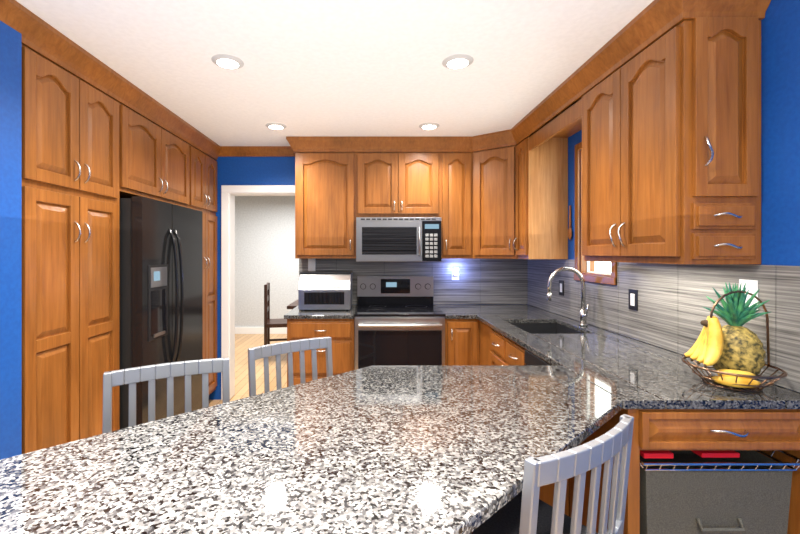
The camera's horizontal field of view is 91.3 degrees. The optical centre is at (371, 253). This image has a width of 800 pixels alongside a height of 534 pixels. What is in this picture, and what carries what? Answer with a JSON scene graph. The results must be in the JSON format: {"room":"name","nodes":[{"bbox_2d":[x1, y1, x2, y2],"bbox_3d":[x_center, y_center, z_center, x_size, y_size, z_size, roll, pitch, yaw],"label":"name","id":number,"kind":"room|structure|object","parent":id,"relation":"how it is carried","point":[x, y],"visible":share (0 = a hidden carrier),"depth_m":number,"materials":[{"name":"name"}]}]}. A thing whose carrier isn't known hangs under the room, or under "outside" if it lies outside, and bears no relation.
{"room":"kitchen","nodes":[
{"label":"kitchen","id":0,"kind":"room"},
{"bbox_2d":[0,21,21,459],"bbox_3d":[-1.869,0.190,0.022,0.782,2.420,3.245,0,0,0],"label":"wall","id":1,"kind":"structure","parent":0,"point":[10,242],"depth_m":1.59,"materials":[{"name":"blue paint"}]},
{"bbox_2d":[128,84,195,209],"bbox_3d":[-1.819,-0.698,2.740,0.678,0.645,1.020,0,0,0],"label":"upper cabinet","id":2,"kind":"object","parent":0,"relation":"attached to","point":[161,166],"depth_m":2.70,"materials":[{"name":"brown wood"}]},
{"bbox_2d":[209,334,286,406],"bbox_3d":[-0.900,1.425,2.675,5.000,0.050,8.550,0,0,0],"label":"floor","id":3,"kind":"structure","parent":0,"point":[244,343],"depth_m":4.81,"materials":[{"name":"brown wood"}]},
{"bbox_2d":[0,8,127,453],"bbox_3d":[-1.819,0.190,1.984,0.678,2.420,0.668,0,0,0],"label":"tall cabinet","id":4,"kind":"object","parent":3,"relation":"on","point":[91,156],"depth_m":1.91,"materials":[{"name":"brown wood"}]},
{"bbox_2d":[120,196,202,428],"bbox_3d":[-1.721,0.527,2.750,0.818,1.745,0.830,0,0,0],"label":"fridge","id":5,"kind":"object","parent":3,"relation":"on","point":[161,282],"visible":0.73,"depth_m":2.52,"materials":[{"name":"black metal"}]},
{"bbox_2d":[102,358,229,433],"bbox_3d":[-0.637,0.900,1.238,0.400,0.999,0.456,0,0,-28],"label":"stool","id":6,"kind":"object","parent":3,"relation":"on","point":[133,376],"visible":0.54,"depth_m":1.41,"materials":[{"name":"white wood"}]},
{"bbox_2d":[191,132,219,399],"bbox_3d":[-1.819,0.190,3.464,0.678,2.420,0.568,0,0,0],"label":"tall cabinet","id":7,"kind":"object","parent":3,"relation":"on","point":[206,166],"depth_m":3.55,"materials":[{"name":"brown wood"}]},
{"bbox_2d":[264,283,286,344],"bbox_3d":[-1.220,0.900,5.300,0.440,1.000,0.420,0,0,-10],"label":"dining chair","id":8,"kind":"object","parent":3,"relation":"on","point":[269,323],"visible":0.52,"depth_m":5.18,"materials":[{"name":"brown wood"}]},
{"bbox_2d":[248,337,332,396],"bbox_3d":[-0.246,0.900,1.611,0.400,0.999,0.456,0,0,-37],"label":"stool","id":9,"kind":"object","parent":3,"relation":"on","point":[266,352],"visible":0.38,"depth_m":1.77,"materials":[{"name":"white wood"}]},
{"bbox_2d":[287,300,297,308],"bbox_3d":[-0.575,1.020,5.450,0.950,0.760,1.300,0,0,0],"label":"dining table","id":10,"kind":"object","parent":3,"relation":"on","point":[294,304],"visible":0.02,"depth_m":4.85,"materials":[{"name":"brown wood"}]},
{"bbox_2d":[287,317,354,386],"bbox_3d":[-0.411,0.958,3.424,0.538,0.884,0.648,0,0,0],"label":"base cabinet","id":11,"kind":"object","parent":3,"relation":"on","point":[341,332],"depth_m":3.10,"materials":[{"name":"brown wood"}]},
{"bbox_2d":[0,305,799,533],"bbox_3d":[0.020,0.611,1.758,2.957,0.252,3.980,0,0,0],"label":"countertop","id":12,"kind":"structure","parent":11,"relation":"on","point":[409,450],"depth_m":0.99,"materials":[{"name":"stone"}]},
{"bbox_2d":[298,271,352,310],"bbox_3d":[-0.405,0.323,3.468,0.448,0.323,0.388,0,0,0],"label":"toaster oven","id":13,"kind":"object","parent":12,"relation":"on","point":[324,290],"visible":1,"depth_m":3.31,"materials":[{"name":"silver metal"}]},
{"bbox_2d":[547,267,588,325],"bbox_3d":[1.321,0.285,2.628,0.270,0.398,0.076,0,0,0],"label":"faucet","id":14,"kind":"object","parent":12,"relation":"on","point":[583,313],"visible":1,"depth_m":2.63,"materials":[{"name":"silver metal"}]},
{"bbox_2d":[681,282,787,391],"bbox_3d":[1.325,0.296,1.445,0.298,0.377,0.288,0,0,0],"label":"fruit basket","id":15,"kind":"object","parent":12,"relation":"on","point":[733,353],"visible":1,"depth_m":1.42,"materials":[{"name":"food"}]},
{"bbox_2d":[354,276,445,369],"bbox_3d":[0.220,0.805,3.373,0.720,1.190,0.725,0,0,0],"label":"range","id":16,"kind":"object","parent":3,"relation":"on","point":[399,320],"visible":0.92,"depth_m":3.06,"materials":[{"name":"silver metal"}]},
{"bbox_2d":[445,319,482,365],"bbox_3d":[0.716,0.958,3.424,0.268,0.884,0.648,0,0,0],"label":"base cabinet","id":17,"kind":"object","parent":3,"relation":"on","point":[472,342],"depth_m":3.10,"materials":[{"name":"brown wood"}]},
{"bbox_2d":[483,323,525,365],"bbox_3d":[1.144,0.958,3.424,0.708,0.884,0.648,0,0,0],"label":"base cabinet","id":18,"kind":"object","parent":3,"relation":"on","point":[498,350],"depth_m":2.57,"materials":[{"name":"brown wood"}]},
{"bbox_2d":[525,350,551,365],"bbox_3d":[1.140,0.908,1.917,0.620,0.780,0.429,0,0,0],"label":"dishwasher","id":19,"kind":"object","parent":3,"relation":"on","point":[531,359],"visible":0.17,"depth_m":2.00,"materials":[{"name":"black"}]},
{"bbox_2d":[470,414,633,533],"bbox_3d":[0.367,0.900,1.020,0.398,0.999,0.456,0,0,-33],"label":"stool","id":20,"kind":"object","parent":3,"relation":"on","point":[526,510],"visible":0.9,"depth_m":0.84,"materials":[{"name":"white wood"}]},
{"bbox_2d":[539,479,568,515],"bbox_3d":[-0.193,0.958,0.899,2.100,0.884,1.598,0,0,0],"label":"support","id":21,"kind":"object","parent":3,"relation":"on","point":[546,493],"depth_m":1.61,"materials":[{"name":"brown wood"}]},
{"bbox_2d":[640,450,799,533],"bbox_3d":[1.180,1.024,1.480,0.555,0.691,0.368,0,0,0],"label":"hamper","id":22,"kind":"object","parent":3,"relation":"on","point":[715,491],"visible":0.56,"depth_m":1.33,"materials":[{"name":"silver metal"}]},
{"bbox_2d":[235,196,298,326],"bbox_3d":[-1.100,0.190,3.875,4.800,2.420,0.010,0,0,0],"label":"wall","id":23,"kind":"structure","parent":0,"point":[264,240],"depth_m":3.85,"materials":[{"name":"paint"}]},
{"bbox_2d":[235,327,286,333],"bbox_3d":[-1.100,1.340,6.837,4.600,0.120,0.025,0,0,0],"label":"baseboard","id":24,"kind":"structure","parent":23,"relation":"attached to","point":[254,330],"depth_m":6.81,"materials":[{"name":"white paint"}]},
{"bbox_2d":[16,0,683,147],"bbox_3d":[-0.900,-1.045,2.675,5.000,0.050,8.550,0,0,0],"label":"ceiling","id":25,"kind":"structure","parent":0,"point":[343,68],"depth_m":2.00,"materials":[{"name":"paint"}]},
{"bbox_2d":[211,54,243,68],"bbox_3d":[-0.765,-1.014,2.070,0.164,0.012,0.164,0,0,0],"label":"recessed light","id":26,"kind":"object","parent":25,"relation":"in","point":[226,61],"visible":0.96,"depth_m":2.05,"materials":[{"name":"white"}]},
{"bbox_2d":[265,123,285,129],"bbox_3d":[-0.765,-1.014,3.108,0.164,0.012,0.164,0,0,0],"label":"recessed light","id":27,"kind":"object","parent":25,"relation":"in","point":[277,126],"visible":0.9,"depth_m":3.09,"materials":[{"name":"white"}]},
{"bbox_2d":[294,136,365,258],"bbox_3d":[-0.375,-0.490,3.590,0.610,1.060,0.318,0,0,0],"label":"upper cabinet","id":28,"kind":"object","parent":25,"relation":"hanging from","point":[330,171],"depth_m":3.43,"materials":[{"name":"brown wood"}]},
{"bbox_2d":[366,136,429,216],"bbox_3d":[0.230,-0.672,3.590,0.740,0.695,0.318,0,0,0],"label":"upper cabinet","id":29,"kind":"object","parent":25,"relation":"hanging from","point":[397,167],"depth_m":3.43,"materials":[{"name":"brown wood"}]},
{"bbox_2d":[356,217,440,261],"bbox_3d":[0.230,-0.125,3.514,0.732,0.380,0.444,0,0,0],"label":"microwave","id":30,"kind":"object","parent":29,"relation":"attached to","point":[398,239],"visible":1,"depth_m":3.33,"materials":[{"name":"silver metal"}]},
{"bbox_2d":[419,123,438,129],"bbox_3d":[0.455,-1.014,3.108,0.164,0.012,0.164,0,0,0],"label":"recessed light","id":31,"kind":"object","parent":25,"relation":"in","point":[427,126],"visible":0.96,"depth_m":3.09,"materials":[{"name":"white"}]},
{"bbox_2d":[430,136,473,258],"bbox_3d":[0.740,-0.490,3.569,0.420,1.060,0.359,0,0,0],"label":"upper cabinet","id":32,"kind":"object","parent":25,"relation":"hanging from","point":[451,157],"depth_m":3.43,"materials":[{"name":"brown wood"}]},
{"bbox_2d":[442,54,473,68],"bbox_3d":[0.455,-1.014,2.070,0.164,0.012,0.164,0,0,0],"label":"recessed light","id":33,"kind":"object","parent":25,"relation":"in","point":[457,61],"visible":0.96,"depth_m":2.05,"materials":[{"name":"white"}]},
{"bbox_2d":[474,129,509,258],"bbox_3d":[1.194,-0.490,3.454,0.608,1.060,0.588,0,0,0],"label":"upper cabinet","id":34,"kind":"object","parent":25,"relation":"hanging from","point":[492,166],"depth_m":3.33,"materials":[{"name":"brown wood"}]},
{"bbox_2d":[510,116,569,258],"bbox_3d":[1.313,-0.490,3.122,0.369,1.060,0.285,0,0,0],"label":"upper cabinet","id":35,"kind":"object","parent":25,"relation":"hanging from","point":[539,163],"depth_m":2.98,"materials":[{"name":"brown wood"}]},
{"bbox_2d":[578,0,770,263],"bbox_3d":[1.339,-0.490,1.845,0.318,1.060,0.729,0,0,0],"label":"upper cabinet","id":36,"kind":"object","parent":25,"relation":"hanging from","point":[668,124],"depth_m":1.51,"materials":[{"name":"brown wood"}]},
{"bbox_2d":[199,148,527,399],"bbox_3d":[-0.330,0.190,3.810,3.860,2.420,0.120,0,0,0],"label":"wall","id":37,"kind":"structure","parent":0,"point":[255,170],"depth_m":3.75,"materials":[{"name":"blue paint"}]},
{"bbox_2d":[218,146,294,156],"bbox_3d":[-1.086,-0.978,3.721,0.808,0.085,0.058,0,0,0],"label":"crown molding","id":38,"kind":"structure","parent":37,"relation":"attached to","point":[256,151],"depth_m":3.71,"materials":[{"name":"brown wood"}]},
{"bbox_2d":[221,185,314,399],"bbox_3d":[-0.992,0.371,3.815,0.901,2.058,0.166,0,0,0],"label":"door frame","id":39,"kind":"structure","parent":37,"relation":"attached to","point":[229,193],"depth_m":3.72,"materials":[{"name":"white paint"}]},
{"bbox_2d":[299,259,526,303],"bbox_3d":[0.380,0.263,3.744,2.160,0.442,0.008,0,0,0],"label":"backsplash","id":40,"kind":"structure","parent":37,"relation":"attached to","point":[481,281],"depth_m":3.74,"materials":[{"name":"grey tile"}]},
{"bbox_2d":[452,268,458,279],"bbox_3d":[0.800,0.190,3.720,0.070,0.120,0.040,0,0,0],"label":"light","id":41,"kind":"object","parent":40,"relation":"attached to","point":[455,273],"visible":1,"depth_m":3.73,"materials":[{"name":"white plastic"}]},
{"bbox_2d":[552,0,799,390],"bbox_3d":[1.550,0.190,1.075,0.100,2.420,5.350,0,0,0],"label":"wall","id":42,"kind":"structure","parent":0,"point":[780,133],"depth_m":1.44,"materials":[{"name":"blue paint"}]},
{"bbox_2d":[568,205,571,239],"bbox_3d":[1.489,-0.236,2.930,0.020,0.258,0.056,0,0,0],"label":"spoon","id":43,"kind":"object","parent":42,"relation":"attached to","point":[570,232],"visible":0.98,"depth_m":2.92,"materials":[{"name":"brown wood"}]},
{"bbox_2d":[574,142,616,284],"bbox_3d":[1.543,-0.302,2.615,0.134,0.995,0.490,0,0,0],"label":"window","id":44,"kind":"structure","parent":42,"relation":"in","point":[604,267],"depth_m":2.80,"materials":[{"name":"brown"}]},
{"bbox_2d":[527,259,799,392],"bbox_3d":[1.494,0.263,2.519,0.008,0.442,2.458,0,0,0],"label":"backsplash","id":45,"kind":"structure","parent":42,"relation":"attached to","point":[671,313],"depth_m":1.91,"materials":[{"name":"grey tile"}]},
{"bbox_2d":[559,280,563,295],"bbox_3d":[1.486,0.265,3.060,0.008,0.116,0.072,0,0,0],"label":"electrical outlet","id":46,"kind":"object","parent":45,"relation":"attached to","point":[561,287],"visible":1,"depth_m":3.05,"materials":[{"name":"black plastic"}]},
{"bbox_2d":[629,289,637,310],"bbox_3d":[1.486,0.260,2.220,0.008,0.116,0.072,0,0,0],"label":"electrical outlet","id":47,"kind":"object","parent":45,"relation":"attached to","point":[633,299],"visible":1,"depth_m":2.21,"materials":[{"name":"black plastic"}]},
{"bbox_2d":[739,279,757,309],"bbox_3d":[1.486,0.160,1.540,0.008,0.116,0.072,0,0,0],"label":"electrical outlet","id":48,"kind":"object","parent":45,"relation":"attached to","point":[751,286],"visible":0.6,"depth_m":1.53,"materials":[{"name":"white plastic"}]}
]}

